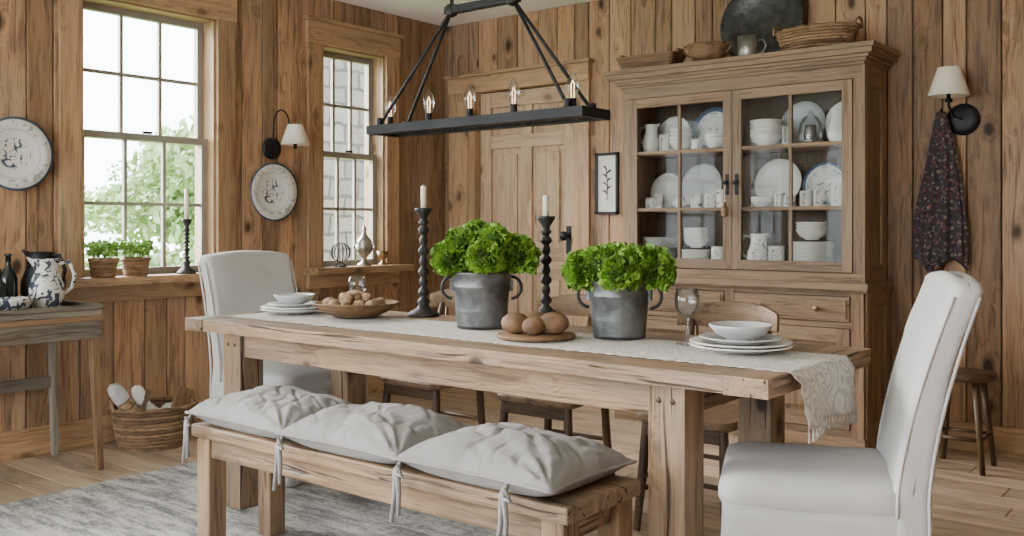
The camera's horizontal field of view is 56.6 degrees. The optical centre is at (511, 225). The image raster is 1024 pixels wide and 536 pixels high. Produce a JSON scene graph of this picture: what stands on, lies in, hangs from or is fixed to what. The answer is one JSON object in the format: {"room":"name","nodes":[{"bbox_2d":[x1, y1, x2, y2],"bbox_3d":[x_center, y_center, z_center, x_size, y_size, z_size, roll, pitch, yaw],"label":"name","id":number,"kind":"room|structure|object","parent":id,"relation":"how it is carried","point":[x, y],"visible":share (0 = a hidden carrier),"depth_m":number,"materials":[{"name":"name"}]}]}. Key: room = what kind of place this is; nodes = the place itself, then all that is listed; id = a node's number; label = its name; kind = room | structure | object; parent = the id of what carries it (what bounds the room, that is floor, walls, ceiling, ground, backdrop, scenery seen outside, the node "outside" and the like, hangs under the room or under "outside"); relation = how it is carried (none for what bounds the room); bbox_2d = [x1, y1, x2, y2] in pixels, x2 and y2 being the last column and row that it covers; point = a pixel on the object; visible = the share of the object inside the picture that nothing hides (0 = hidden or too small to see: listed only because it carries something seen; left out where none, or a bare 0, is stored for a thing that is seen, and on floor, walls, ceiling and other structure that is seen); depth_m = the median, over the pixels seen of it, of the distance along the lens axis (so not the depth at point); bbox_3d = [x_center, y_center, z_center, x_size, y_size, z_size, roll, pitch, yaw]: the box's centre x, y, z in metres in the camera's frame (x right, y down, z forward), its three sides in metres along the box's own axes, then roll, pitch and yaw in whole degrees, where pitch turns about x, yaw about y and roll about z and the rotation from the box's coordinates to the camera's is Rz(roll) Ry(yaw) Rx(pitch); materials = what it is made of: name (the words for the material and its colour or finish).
{"room":"dining room","nodes":[
{"label":"dining room","id":0,"kind":"room"},
{"bbox_2d":[0,0,444,432],"bbox_3d":[-3.124,-0.180,4.342,0.200,2.760,8.090,0,0,39],"label":"wall","id":1,"kind":"structure","parent":0,"point":[147,344],"depth_m":5.94,"materials":[{"name":"brown wood"}]},
{"bbox_2d":[0,116,53,190],"bbox_3d":[-2.548,-0.370,4.874,0.034,0.380,0.380,0,0,39],"label":"wall plate","id":2,"kind":"object","parent":1,"relation":"attached to","point":[26,150],"visible":1,"depth_m":4.90,"materials":[{"name":"ceramic"}]},
{"bbox_2d":[58,0,236,302],"bbox_3d":[-2.099,-0.507,5.506,0.350,1.855,1.150,0,0,39],"label":"window","id":3,"kind":"structure","parent":1,"relation":"in","point":[212,22],"depth_m":5.56,"materials":[{"name":"brown wood"}]},
{"bbox_2d":[82,239,123,277],"bbox_3d":[-2.229,0.175,5.175,0.195,0.209,0.225,0,0,39],"label":"potted herb","id":4,"kind":"object","parent":3,"relation":"on","point":[99,267],"visible":1,"depth_m":5.13,"materials":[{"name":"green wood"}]},
{"bbox_2d":[118,238,154,275],"bbox_3d":[-2.114,0.174,5.320,0.180,0.211,0.200,0,0,23],"label":"potted herb","id":5,"kind":"object","parent":3,"relation":"on","point":[132,265],"visible":0.97,"depth_m":5.28,"materials":[{"name":"green plant"}]},
{"bbox_2d":[177,188,195,273],"bbox_3d":[-1.911,0.025,5.581,0.110,0.508,0.110,0,0,39],"label":"candlestick","id":6,"kind":"object","parent":3,"relation":"on","point":[186,269],"visible":1,"depth_m":5.57,"materials":[{"name":"black metal"}]},
{"bbox_2d":[0,375,383,462],"bbox_3d":[-3.035,1.125,4.271,0.028,0.150,8.090,0,0,39],"label":"baseboard","id":7,"kind":"structure","parent":1,"relation":"attached to","point":[33,441],"depth_m":5.05,"materials":[{"name":"brown wood"}]},
{"bbox_2d":[250,162,298,220],"bbox_3d":[-1.541,-0.220,6.136,0.034,0.380,0.380,0,0,39],"label":"wall plate","id":8,"kind":"object","parent":1,"relation":"attached to","point":[274,192],"visible":1,"depth_m":6.14,"materials":[{"name":"ceramic"}]},
{"bbox_2d":[262,109,309,158],"bbox_3d":[-1.435,-0.593,6.125,0.214,0.326,0.265,0,0,39],"label":"wall sconce","id":9,"kind":"object","parent":1,"relation":"attached to","point":[295,135],"visible":1,"depth_m":6.10,"materials":[{"name":"white fabric"}]},
{"bbox_2d":[303,15,413,288],"bbox_3d":[-1.135,-0.492,6.714,0.350,1.825,0.900,0,0,39],"label":"window","id":10,"kind":"structure","parent":1,"relation":"in","point":[379,51],"depth_m":6.80,"materials":[{"name":"brown wood"}]},
{"bbox_2d":[331,242,350,266],"bbox_3d":[-1.171,0.197,6.500,0.136,0.171,0.132,0,0,39],"label":"ornament","id":11,"kind":"object","parent":10,"relation":"on","point":[341,243],"visible":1,"depth_m":6.48,"materials":[{"name":"metal"}]},
{"bbox_2d":[353,223,374,265],"bbox_3d":[-1.038,0.124,6.675,0.161,0.310,0.124,0,0,-14],"label":"urn","id":12,"kind":"object","parent":10,"relation":"on","point":[364,246],"visible":1,"depth_m":6.64,"materials":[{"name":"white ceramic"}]},
{"bbox_2d":[377,251,388,264],"bbox_3d":[-0.926,0.230,6.816,0.090,0.100,0.090,0,0,39],"label":"cup","id":13,"kind":"object","parent":10,"relation":"on","point":[382,255],"visible":0.99,"depth_m":6.79,"materials":[{"name":"gold metal"}]},
{"bbox_2d":[333,0,594,26],"bbox_3d":[-0.212,-1.620,2.018,7.650,0.120,8.490,0,0,39],"label":"ceiling","id":14,"kind":"structure","parent":0,"point":[429,11],"depth_m":6.81,"materials":[{"name":"white paint"}]},
{"bbox_2d":[366,0,609,137],"bbox_3d":[-0.127,-0.971,3.696,1.090,1.178,0.182,0,0,39],"label":"chandelier","id":15,"kind":"object","parent":14,"relation":"hanging from","point":[570,113],"visible":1,"depth_m":3.63,"materials":[{"name":"black metal"}]},
{"bbox_2d":[0,387,1023,535],"bbox_3d":[-0.212,1.250,2.018,7.650,0.100,8.490,0,0,39],"label":"floor","id":16,"kind":"structure","parent":0,"point":[965,502],"depth_m":4.64,"materials":[{"name":"brown wood"}]},
{"bbox_2d":[0,300,104,469],"bbox_3d":[-2.474,0.791,4.498,0.502,0.815,0.878,0,0,39],"label":"side table","id":17,"kind":"object","parent":16,"relation":"on","point":[73,320],"visible":0.94,"depth_m":4.65,"materials":[{"name":"paint"}]},
{"bbox_2d":[0,269,7,309],"bbox_3d":[-2.461,0.307,4.548,0.084,0.200,0.084,0,0,39],"label":"glass bottle","id":18,"kind":"object","parent":17,"relation":"on","point":[3,287],"visible":0.67,"depth_m":4.54,"materials":[{"name":"green glass"}]},
{"bbox_2d":[1,254,17,296],"bbox_3d":[-2.483,0.272,4.681,0.084,0.270,0.084,0,0,39],"label":"glass bottle","id":19,"kind":"object","parent":17,"relation":"on","point":[8,275],"visible":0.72,"depth_m":4.66,"materials":[{"name":"green glass"}]},
{"bbox_2d":[0,296,34,309],"bbox_3d":[-2.337,0.372,4.462,0.170,0.070,0.170,0,0,39],"label":"patterned bowl","id":20,"kind":"object","parent":17,"relation":"on","point":[19,302],"visible":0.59,"depth_m":4.41,"materials":[{"name":"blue ceramic"}]},
{"bbox_2d":[20,249,66,307],"bbox_3d":[-2.374,0.262,4.790,0.212,0.290,0.180,0,0,44],"label":"jug","id":21,"kind":"object","parent":17,"relation":"on","point":[27,276],"visible":0.37,"depth_m":4.74,"materials":[{"name":"metal"}]},
{"bbox_2d":[26,257,76,307],"bbox_3d":[-2.254,0.277,4.632,0.161,0.260,0.190,0,0,33],"label":"jug","id":22,"kind":"object","parent":17,"relation":"on","point":[46,285],"visible":0.84,"depth_m":4.57,"materials":[{"name":"ceramic"}]},
{"bbox_2d":[107,383,198,451],"bbox_3d":[-1.962,1.020,5.192,0.475,0.366,0.390,0,0,-30],"label":"basket","id":23,"kind":"object","parent":16,"relation":"on","point":[143,423],"visible":0.89,"depth_m":5.06,"materials":[{"name":"wicker"}]},
{"bbox_2d":[0,461,510,535],"bbox_3d":[-0.816,1.196,2.986,3.500,0.008,2.250,0,0,39],"label":"area rug","id":24,"kind":"object","parent":16,"relation":"on","point":[161,502],"visible":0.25,"depth_m":3.95,"materials":[{"name":"fabric"}]},
{"bbox_2d":[197,250,368,486],"bbox_3d":[-1.134,0.657,4.742,0.753,1.059,0.572,0,0,39],"label":"dining chair","id":25,"kind":"object","parent":24,"relation":"on","point":[243,281],"visible":0.4,"depth_m":4.74,"materials":[{"name":"white fabric"}]},
{"bbox_2d":[192,421,639,535],"bbox_3d":[-0.402,0.957,3.087,1.680,0.470,0.365,0,0,39],"label":"bench","id":26,"kind":"object","parent":24,"relation":"on","point":[603,505],"visible":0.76,"depth_m":2.86,"materials":[{"name":"brown wood"}]},
{"bbox_2d":[181,385,351,462],"bbox_3d":[-0.852,0.721,3.422,0.576,0.270,0.439,0,0,40],"label":"bench cushion","id":27,"kind":"object","parent":26,"relation":"on","point":[266,410],"visible":0.86,"depth_m":3.33,"materials":[{"name":"grey fabric"}]},
{"bbox_2d":[272,401,472,490],"bbox_3d":[-0.436,0.719,3.084,0.561,0.276,0.449,0,0,38],"label":"bench cushion","id":28,"kind":"object","parent":26,"relation":"on","point":[372,431],"visible":0.95,"depth_m":2.98,"materials":[{"name":"grey fabric"}]},
{"bbox_2d":[389,422,636,535],"bbox_3d":[-0.006,0.717,2.741,0.581,0.279,0.449,0,0,39],"label":"bench cushion","id":29,"kind":"object","parent":26,"relation":"on","point":[504,457],"visible":1,"depth_m":2.62,"materials":[{"name":"grey fabric"}]},
{"bbox_2d":[185,311,870,535],"bbox_3d":[-0.126,0.796,3.625,2.680,0.791,0.816,0,0,39],"label":"dining table","id":30,"kind":"object","parent":24,"relation":"on","point":[675,396],"visible":0.68,"depth_m":3.07,"materials":[{"name":"brown wood"}]},
{"bbox_2d":[348,276,365,291],"bbox_3d":[-0.711,0.316,4.367,0.084,0.170,0.084,0,0,39],"label":"goblet","id":31,"kind":"object","parent":30,"relation":"on","point":[350,277],"visible":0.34,"depth_m":4.35,"materials":[{"name":"clear glass"}]},
{"bbox_2d":[407,185,439,317],"bbox_3d":[-0.393,0.106,4.229,0.144,0.588,0.144,0,0,39],"label":"candlestick","id":32,"kind":"object","parent":30,"relation":"on","point":[423,310],"visible":1,"depth_m":4.21,"materials":[{"name":"black metal"}]},
{"bbox_2d":[226,310,856,443],"bbox_3d":[-0.094,0.492,3.548,2.647,0.191,0.450,0,0,39],"label":"table runner","id":33,"kind":"object","parent":30,"relation":"on","point":[828,389],"visible":0.77,"depth_m":2.94,"materials":[{"name":"fabric"}]},
{"bbox_2d":[260,304,318,313],"bbox_3d":[-0.991,0.378,4.322,0.300,0.033,0.300,0,0,39],"label":"plate stack","id":34,"kind":"object","parent":33,"relation":"on","point":[270,308],"visible":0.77,"depth_m":4.22,"materials":[{"name":"white ceramic"}]},
{"bbox_2d":[267,301,315,307],"bbox_3d":[-0.991,0.359,4.322,0.240,0.022,0.240,0,0,39],"label":"dinner plate","id":35,"kind":"object","parent":34,"relation":"on","point":[276,303],"visible":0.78,"depth_m":4.25,"materials":[{"name":"grey ceramic"}]},
{"bbox_2d":[273,293,314,304],"bbox_3d":[-0.991,0.335,4.322,0.186,0.050,0.186,0,0,39],"label":"soup bowl","id":36,"kind":"object","parent":35,"relation":"on","point":[285,298],"visible":0.94,"depth_m":4.27,"materials":[{"name":"grey ceramic"}]},
{"bbox_2d":[312,290,399,318],"bbox_3d":[-0.678,0.338,4.136,0.380,0.113,0.380,0,0,39],"label":"bowl","id":37,"kind":"object","parent":33,"relation":"on","point":[352,304],"visible":1,"depth_m":4.04,"materials":[{"name":"brown wood"}]},
{"bbox_2d":[429,218,541,329],"bbox_3d":[-0.104,0.181,3.705,0.394,0.427,0.332,0,0,35],"label":"potted plant","id":38,"kind":"object","parent":33,"relation":"on","point":[480,258],"visible":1,"depth_m":3.63,"materials":[{"name":"plant"}]},
{"bbox_2d":[496,311,575,341],"bbox_3d":[0.085,0.348,3.361,0.280,0.092,0.280,0,0,10],"label":"cutting board","id":39,"kind":"object","parent":33,"relation":"on","point":[533,326],"visible":1,"depth_m":3.31,"materials":[{"name":"brown wood"}]},
{"bbox_2d":[561,241,677,339],"bbox_3d":[0.382,0.225,3.371,0.325,0.339,0.365,0,0,-39],"label":"potted plant","id":40,"kind":"object","parent":33,"relation":"on","point":[619,279],"visible":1,"depth_m":3.29,"materials":[{"name":"plant"}]},
{"bbox_2d":[674,288,699,345],"bbox_3d":[0.583,0.302,3.168,0.084,0.185,0.084,0,0,39],"label":"goblet","id":41,"kind":"object","parent":33,"relation":"on","point":[695,291],"visible":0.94,"depth_m":3.15,"materials":[{"name":"clear glass"}]},
{"bbox_2d":[689,336,792,353],"bbox_3d":[0.723,0.378,3.006,0.320,0.033,0.320,0,0,39],"label":"plate stack","id":42,"kind":"object","parent":33,"relation":"on","point":[783,344],"visible":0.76,"depth_m":2.93,"materials":[{"name":"white ceramic"}]},
{"bbox_2d":[699,332,781,345],"bbox_3d":[0.723,0.359,3.006,0.256,0.022,0.256,0,0,39],"label":"dinner plate","id":43,"kind":"object","parent":42,"relation":"on","point":[713,336],"visible":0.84,"depth_m":2.96,"materials":[{"name":"grey ceramic"}]},
{"bbox_2d":[708,321,772,340],"bbox_3d":[0.723,0.335,3.006,0.198,0.050,0.198,0,0,39],"label":"soup bowl","id":44,"kind":"object","parent":43,"relation":"on","point":[731,330],"visible":0.98,"depth_m":2.95,"materials":[{"name":"grey ceramic"}]},
{"bbox_2d":[537,195,554,313],"bbox_3d":[0.137,0.134,3.819,0.136,0.533,0.136,0,0,39],"label":"candlestick","id":45,"kind":"object","parent":30,"relation":"on","point":[545,220],"visible":0.83,"depth_m":3.80,"materials":[{"name":"black wood"}]},
{"bbox_2d":[380,289,485,424],"bbox_3d":[-0.352,0.760,4.720,0.450,0.882,0.505,0,0,40],"label":"wooden dining chair","id":46,"kind":"object","parent":16,"relation":"on","point":[420,390],"visible":0.26,"depth_m":4.62,"materials":[{"name":"brown wood"}]},
{"bbox_2d":[497,294,614,474],"bbox_3d":[0.224,0.760,4.260,0.450,0.882,0.505,0,0,37],"label":"wooden dining chair","id":47,"kind":"object","parent":16,"relation":"on","point":[568,304],"visible":0.31,"depth_m":4.17,"materials":[{"name":"brown wood"}]},
{"bbox_2d":[633,301,778,530],"bbox_3d":[0.788,0.760,3.810,0.450,0.882,0.505,0,0,39],"label":"wooden dining chair","id":48,"kind":"object","parent":16,"relation":"on","point":[720,420],"visible":0.36,"depth_m":3.75,"materials":[{"name":"brown wood"}]},
{"bbox_2d":[604,40,899,448],"bbox_3d":[1.366,0.117,5.616,1.660,2.165,0.456,0,0,39],"label":"china cabinet","id":49,"kind":"object","parent":16,"relation":"on","point":[846,303],"visible":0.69,"depth_m":5.38,"materials":[{"name":"brown wood"}]},
{"bbox_2d":[639,123,660,151],"bbox_3d":[0.880,-0.554,6.023,0.118,0.190,0.140,0,0,-17],"label":"pitcher","id":50,"kind":"object","parent":49,"relation":"in","point":[650,142],"visible":0.76,"depth_m":5.97,"materials":[{"name":"white ceramic"}]},
{"bbox_2d":[615,48,685,69],"bbox_3d":[0.861,-1.021,5.889,0.424,0.110,0.188,0,0,39],"label":"trough","id":51,"kind":"object","parent":49,"relation":"on","point":[677,56],"visible":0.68,"depth_m":5.80,"materials":[{"name":"brown wood"}]},
{"bbox_2d":[655,194,663,207],"bbox_3d":[0.915,-0.154,5.932,0.056,0.090,0.082,0,0,39],"label":"mug","id":52,"kind":"object","parent":49,"relation":"in","point":[659,198],"visible":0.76,"depth_m":5.92,"materials":[{"name":"ceramic"}]},
{"bbox_2d":[643,237,677,257],"bbox_3d":[0.942,0.162,5.990,0.229,0.184,0.229,0,0,-2],"label":"plate stack","id":53,"kind":"object","parent":49,"relation":"in","point":[671,243],"visible":0.35,"depth_m":5.90,"materials":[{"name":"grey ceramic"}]},
{"bbox_2d":[651,173,677,207],"bbox_3d":[0.993,-0.229,6.102,0.230,0.225,0.059,0,0,41],"label":"plate","id":54,"kind":"object","parent":49,"relation":"in","point":[666,184],"visible":0.79,"depth_m":6.11,"materials":[{"name":"white ceramic"}]},
{"bbox_2d":[659,134,669,150],"bbox_3d":[0.942,-0.514,5.927,0.088,0.110,0.066,0,0,-22],"label":"mug","id":55,"kind":"object","parent":49,"relation":"in","point":[664,144],"visible":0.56,"depth_m":5.90,"materials":[{"name":"white ceramic"}]},
{"bbox_2d":[658,117,689,149],"bbox_3d":[1.032,-0.584,6.071,0.240,0.235,0.060,0,0,41],"label":"plate","id":56,"kind":"object","parent":49,"relation":"in","point":[672,122],"visible":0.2,"depth_m":6.11,"materials":[{"name":"white ceramic"}]},
{"bbox_2d":[669,196,689,207],"bbox_3d":[1.040,-0.155,5.885,0.090,0.093,0.132,0,0,-21],"label":"teapot","id":57,"kind":"object","parent":49,"relation":"in","point":[675,200],"visible":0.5,"depth_m":5.86,"materials":[{"name":"white ceramic"}]},
{"bbox_2d":[669,127,692,149],"bbox_3d":[1.045,-0.531,5.870,0.144,0.144,0.144,0,0,39],"label":"bowls","id":58,"kind":"object","parent":49,"relation":"in","point":[687,132],"visible":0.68,"depth_m":5.82,"materials":[{"name":"white ceramic"}]},
{"bbox_2d":[690,194,701,207],"bbox_3d":[1.113,-0.151,5.790,0.096,0.085,0.072,0,0,-22],"label":"mug","id":59,"kind":"object","parent":49,"relation":"in","point":[695,199],"visible":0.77,"depth_m":5.76,"materials":[{"name":"ceramic"}]},
{"bbox_2d":[682,249,710,258],"bbox_3d":[1.134,0.198,5.838,0.220,0.112,0.220,0,0,39],"label":"plate stack","id":60,"kind":"object","parent":49,"relation":"in","point":[686,253],"visible":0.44,"depth_m":5.75,"materials":[{"name":"white ceramic"}]},
{"bbox_2d":[683,228,709,247],"bbox_3d":[1.134,0.072,5.838,0.160,0.123,0.160,0,0,39],"label":"bowls","id":61,"kind":"object","parent":60,"relation":"on","point":[694,237],"visible":1,"depth_m":5.78,"materials":[{"name":"white ceramic"}]},
{"bbox_2d":[691,139,702,148],"bbox_3d":[1.119,-0.494,5.771,0.072,0.070,0.096,0,0,38],"label":"mug","id":62,"kind":"object","parent":49,"relation":"in","point":[695,143],"visible":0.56,"depth_m":5.75,"materials":[{"name":"ceramic"}]},
{"bbox_2d":[682,164,721,206],"bbox_3d":[1.185,-0.253,5.941,0.280,0.274,0.067,0,0,41],"label":"plate","id":63,"kind":"object","parent":49,"relation":"in","point":[702,179],"visible":0.74,"depth_m":5.96,"materials":[{"name":"grey ceramic"}]},
{"bbox_2d":[693,107,722,147],"bbox_3d":[1.247,-0.603,5.891,0.280,0.274,0.067,0,0,41],"label":"plate","id":64,"kind":"object","parent":49,"relation":"in","point":[710,120],"visible":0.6,"depth_m":5.93,"materials":[{"name":"ceramic"}]},
{"bbox_2d":[683,40,732,60],"bbox_3d":[1.164,-1.029,5.660,0.241,0.127,0.242,0,0,-7],"label":"wooden bowl","id":65,"kind":"object","parent":49,"relation":"on","point":[702,50],"visible":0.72,"depth_m":5.58,"materials":[{"name":"brown wood"}]},
{"bbox_2d":[704,194,715,207],"bbox_3d":[1.200,-0.151,5.748,0.068,0.085,0.091,0,0,-1],"label":"mug","id":66,"kind":"object","parent":49,"relation":"in","point":[709,199],"visible":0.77,"depth_m":5.73,"materials":[{"name":"white ceramic"}]},
{"bbox_2d":[705,133,722,147],"bbox_3d":[1.236,-0.506,5.718,0.150,0.094,0.150,0,0,39],"label":"bowls","id":67,"kind":"object","parent":49,"relation":"in","point":[713,140],"visible":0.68,"depth_m":5.66,"materials":[{"name":"white ceramic"}]},
{"bbox_2d":[711,247,722,258],"bbox_3d":[1.229,0.189,5.695,0.118,0.130,0.090,0,0,-21],"label":"mug","id":68,"kind":"object","parent":49,"relation":"in","point":[716,252],"visible":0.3,"depth_m":5.66,"materials":[{"name":"ceramic"}]},
{"bbox_2d":[715,189,722,206],"bbox_3d":[1.248,-0.164,5.696,0.096,0.110,0.072,0,0,-12],"label":"mug","id":69,"kind":"object","parent":49,"relation":"in","point":[719,192],"visible":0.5,"depth_m":5.67,"materials":[{"name":"white ceramic"}]},
{"bbox_2d":[737,34,766,55],"bbox_3d":[1.374,-1.031,5.481,0.123,0.130,0.159,0,0,-20],"label":"mug","id":70,"kind":"object","parent":49,"relation":"on","point":[746,44],"visible":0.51,"depth_m":5.44,"materials":[{"name":"silver metal"}]},
{"bbox_2d":[743,232,771,259],"bbox_3d":[1.438,0.144,5.573,0.136,0.220,0.161,0,0,-36],"label":"pitcher","id":71,"kind":"object","parent":49,"relation":"in","point":[758,248],"visible":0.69,"depth_m":5.52,"materials":[{"name":"ceramic"}]},
{"bbox_2d":[751,197,772,206],"bbox_3d":[1.461,-0.139,5.551,0.130,0.061,0.130,0,0,39],"label":"bowls","id":72,"kind":"object","parent":49,"relation":"in","point":[757,201],"visible":0.94,"depth_m":5.50,"materials":[{"name":"white ceramic"}]},
{"bbox_2d":[720,0,804,56],"bbox_3d":[1.493,-1.234,5.695,0.536,0.522,0.132,0,0,41],"label":"platter","id":73,"kind":"object","parent":49,"relation":"on","point":[740,17],"visible":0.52,"depth_m":5.72,"materials":[{"name":"black metal"}]},
{"bbox_2d":[749,119,782,144],"bbox_3d":[1.478,-0.536,5.524,0.190,0.154,0.190,0,0,39],"label":"bowls","id":74,"kind":"object","parent":49,"relation":"in","point":[763,131],"visible":0.9,"depth_m":5.45,"materials":[{"name":"white ceramic"}]},
{"bbox_2d":[768,246,784,260],"bbox_3d":[1.508,0.184,5.460,0.120,0.140,0.092,0,0,-21],"label":"mug","id":75,"kind":"object","parent":49,"relation":"in","point":[775,253],"visible":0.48,"depth_m":5.42,"materials":[{"name":"ceramic"}]},
{"bbox_2d":[755,159,801,205],"bbox_3d":[1.575,-0.258,5.629,0.290,0.284,0.068,0,0,41],"label":"plate","id":76,"kind":"object","parent":49,"relation":"in","point":[773,177],"visible":0.76,"depth_m":5.65,"materials":[{"name":"white ceramic"}]},
{"bbox_2d":[774,193,784,206],"bbox_3d":[1.534,-0.149,5.481,0.081,0.080,0.060,0,0,-23],"label":"mug","id":77,"kind":"object","parent":49,"relation":"in","point":[778,197],"visible":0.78,"depth_m":5.46,"materials":[{"name":"white ceramic"}]},
{"bbox_2d":[782,126,788,143],"bbox_3d":[1.562,-0.514,5.420,0.081,0.110,0.060,0,0,-23],"label":"mug","id":78,"kind":"object","parent":49,"relation":"in","point":[785,129],"visible":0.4,"depth_m":5.40,"materials":[{"name":"grey ceramic"}]},
{"bbox_2d":[782,101,825,142],"bbox_3d":[1.696,-0.598,5.540,0.270,0.264,0.065,0,0,41],"label":"plate","id":79,"kind":"object","parent":49,"relation":"in","point":[801,109],"visible":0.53,"depth_m":5.55,"materials":[{"name":"grey ceramic"}]},
{"bbox_2d":[800,191,812,205],"bbox_3d":[1.657,-0.154,5.381,0.096,0.090,0.072,0,0,-22],"label":"mug","id":80,"kind":"object","parent":49,"relation":"in","point":[806,197],"visible":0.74,"depth_m":5.35,"materials":[{"name":"white ceramic"}]},
{"bbox_2d":[798,110,823,142],"bbox_3d":[1.688,-0.559,5.370,0.160,0.200,0.160,0,0,39],"label":"lantern","id":81,"kind":"object","parent":49,"relation":"in","point":[810,134],"visible":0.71,"depth_m":5.36,"materials":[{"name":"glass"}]},
{"bbox_2d":[793,241,835,261],"bbox_3d":[1.700,0.171,5.385,0.255,0.166,0.255,0,0,-38],"label":"plate stack","id":82,"kind":"object","parent":49,"relation":"in","point":[817,251],"visible":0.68,"depth_m":5.28,"materials":[{"name":"white ceramic"}]},
{"bbox_2d":[795,222,828,239],"bbox_3d":[1.700,0.028,5.385,0.180,0.102,0.180,0,0,39],"label":"bowls","id":83,"kind":"object","parent":82,"relation":"on","point":[806,230],"visible":1,"depth_m":5.32,"materials":[{"name":"white ceramic"}]},
{"bbox_2d":[772,16,862,50],"bbox_3d":[1.697,-1.052,5.285,0.493,0.170,0.302,0,0,39],"label":"wicker basket","id":84,"kind":"object","parent":49,"relation":"on","point":[827,33],"visible":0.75,"depth_m":5.16,"materials":[{"name":"brown wicker"}]},
{"bbox_2d":[813,190,826,205],"bbox_3d":[1.709,-0.154,5.301,0.096,0.090,0.072,0,0,-22],"label":"mug","id":85,"kind":"object","parent":49,"relation":"in","point":[819,196],"visible":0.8,"depth_m":5.27,"materials":[{"name":"ceramic"}]},
{"bbox_2d":[803,162,841,204],"bbox_3d":[1.798,-0.243,5.459,0.260,0.254,0.064,0,0,41],"label":"plate","id":86,"kind":"object","parent":49,"relation":"in","point":[820,176],"visible":0.6,"depth_m":5.48,"materials":[{"name":"ceramic"}]},
{"bbox_2d":[825,101,841,131],"bbox_3d":[1.903,-0.593,5.382,0.260,0.254,0.064,0,0,41],"label":"plate","id":87,"kind":"object","parent":49,"relation":"in","point":[839,105],"visible":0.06,"depth_m":5.45,"materials":[{"name":"white ceramic"}]},
{"bbox_2d":[827,106,841,140],"bbox_3d":[1.824,-0.559,5.273,0.146,0.200,0.124,0,0,-16],"label":"pitcher","id":88,"kind":"object","parent":49,"relation":"in","point":[834,129],"visible":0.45,"depth_m":5.23,"materials":[{"name":"white ceramic"}]},
{"bbox_2d":[830,183,841,205],"bbox_3d":[1.800,-0.174,5.265,0.118,0.130,0.090,0,0,-21],"label":"mug","id":89,"kind":"object","parent":49,"relation":"in","point":[835,188],"visible":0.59,"depth_m":5.23,"materials":[{"name":"white ceramic"}]},
{"bbox_2d":[718,271,982,535],"bbox_3d":[0.945,0.657,2.753,0.702,1.059,0.577,0,0,16],"label":"dining chair","id":90,"kind":"object","parent":16,"relation":"on","point":[765,488],"visible":1,"depth_m":2.53,"materials":[{"name":"white fabric"}]},
{"bbox_2d":[940,367,997,475],"bbox_3d":[2.243,0.962,4.735,0.320,0.477,0.320,0,0,39],"label":"wooden stool","id":91,"kind":"object","parent":16,"relation":"on","point":[974,376],"visible":0.69,"depth_m":4.66,"materials":[{"name":"brown wood"}]},
{"bbox_2d":[445,0,1023,428],"bbox_3d":[2.295,-0.180,5.321,7.450,2.760,0.200,0,0,39],"label":"wall","id":92,"kind":"structure","parent":0,"point":[985,38],"depth_m":5.26,"materials":[{"name":"brown wood"}]},
{"bbox_2d":[444,58,594,326],"bbox_3d":[0.083,0.022,7.038,1.350,2.355,0.275,0,0,39],"label":"trim","id":93,"kind":"structure","parent":92,"relation":"attached to","point":[464,147],"depth_m":6.99,"materials":[{"name":"brown wood"}]},
{"bbox_2d":[481,84,571,324],"bbox_3d":[0.088,0.092,6.948,0.880,2.195,0.128,0,0,39],"label":"door","id":94,"kind":"structure","parent":92,"relation":"in","point":[520,166],"depth_m":6.95,"materials":[{"name":"brown wood"}]},
{"bbox_2d":[595,152,618,213],"bbox_3d":[0.649,-0.290,6.492,0.185,0.420,0.022,0,0,39],"label":"framed print","id":95,"kind":"object","parent":92,"relation":"attached to","point":[606,164],"visible":1,"depth_m":6.49,"materials":[{"name":"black paper"}]},
{"bbox_2d":[913,109,968,272],"bbox_3d":[2.306,-0.186,5.113,0.285,0.889,0.112,0,0,39],"label":"scarf","id":96,"kind":"object","parent":92,"relation":"hanging from","point":[940,221],"visible":1,"depth_m":5.09,"materials":[{"name":"black fabric"}]},
{"bbox_2d":[927,66,980,135],"bbox_3d":[2.320,-0.660,5.015,0.230,0.350,0.244,0,0,39],"label":"wall sconce","id":97,"kind":"object","parent":92,"relation":"attached to","point":[948,82],"visible":0.99,"depth_m":5.02,"materials":[{"name":"black metal"}]},
{"bbox_2d":[939,420,1023,458],"bbox_3d":[2.312,1.125,5.166,7.210,0.150,0.020,0,0,39],"label":"baseboard","id":98,"kind":"structure","parent":92,"relation":"attached to","point":[1009,442],"depth_m":4.97,"materials":[{"name":"brown wood"}]},
{"label":"outside","id":99,"kind":"structure","parent":0,"visible":0},
{"bbox_3d":[-14.960,1.750,21.534,39.750,0.100,65.000,0,0,39],"label":"lawn","id":100,"kind":"structure","parent":99,"visible":0},
{"bbox_2d":[85,185,133,236],"bbox_3d":[-12.291,0.108,22.925,6.537,3.211,6.717,0,0,39],"label":"tree","id":101,"kind":"object","parent":100,"relation":"on","point":[92,218],"visible":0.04,"depth_m":23.17,"materials":[{"name":"green plant"}]},
{"bbox_2d":[85,235,194,268],"bbox_3d":[-5.150,0.846,12.767,2.338,1.634,9.177,0,0,39],"label":"hedge","id":102,"kind":"object","parent":100,"relation":"on","point":[173,258],"visible":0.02,"depth_m":12.65,"materials":[{"name":"green plant"}]},
{"bbox_2d":[87,115,194,251],"bbox_3d":[-5.875,-0.230,17.374,3.736,3.879,3.442,0,0,39],"label":"tree","id":103,"kind":"object","parent":100,"relation":"on","point":[180,159],"visible":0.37,"depth_m":16.54,"materials":[{"name":"green plant"}]},
{"bbox_2d":[107,160,176,245],"bbox_3d":[-8.754,-0.286,28.674,7.179,3.992,5.126,0,0,21],"label":"tree","id":104,"kind":"object","parent":100,"relation":"on","point":[114,174],"visible":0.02,"depth_m":28.59,"materials":[{"name":"green plant"}]},
{"bbox_2d":[324,58,363,259],"bbox_3d":[0.031,-1.550,13.185,0.400,6.500,7.350,0,0,39],"label":"stone building","id":105,"kind":"structure","parent":100,"relation":"on","point":[341,67],"depth_m":10.48,"materials":[{"name":"stone"}]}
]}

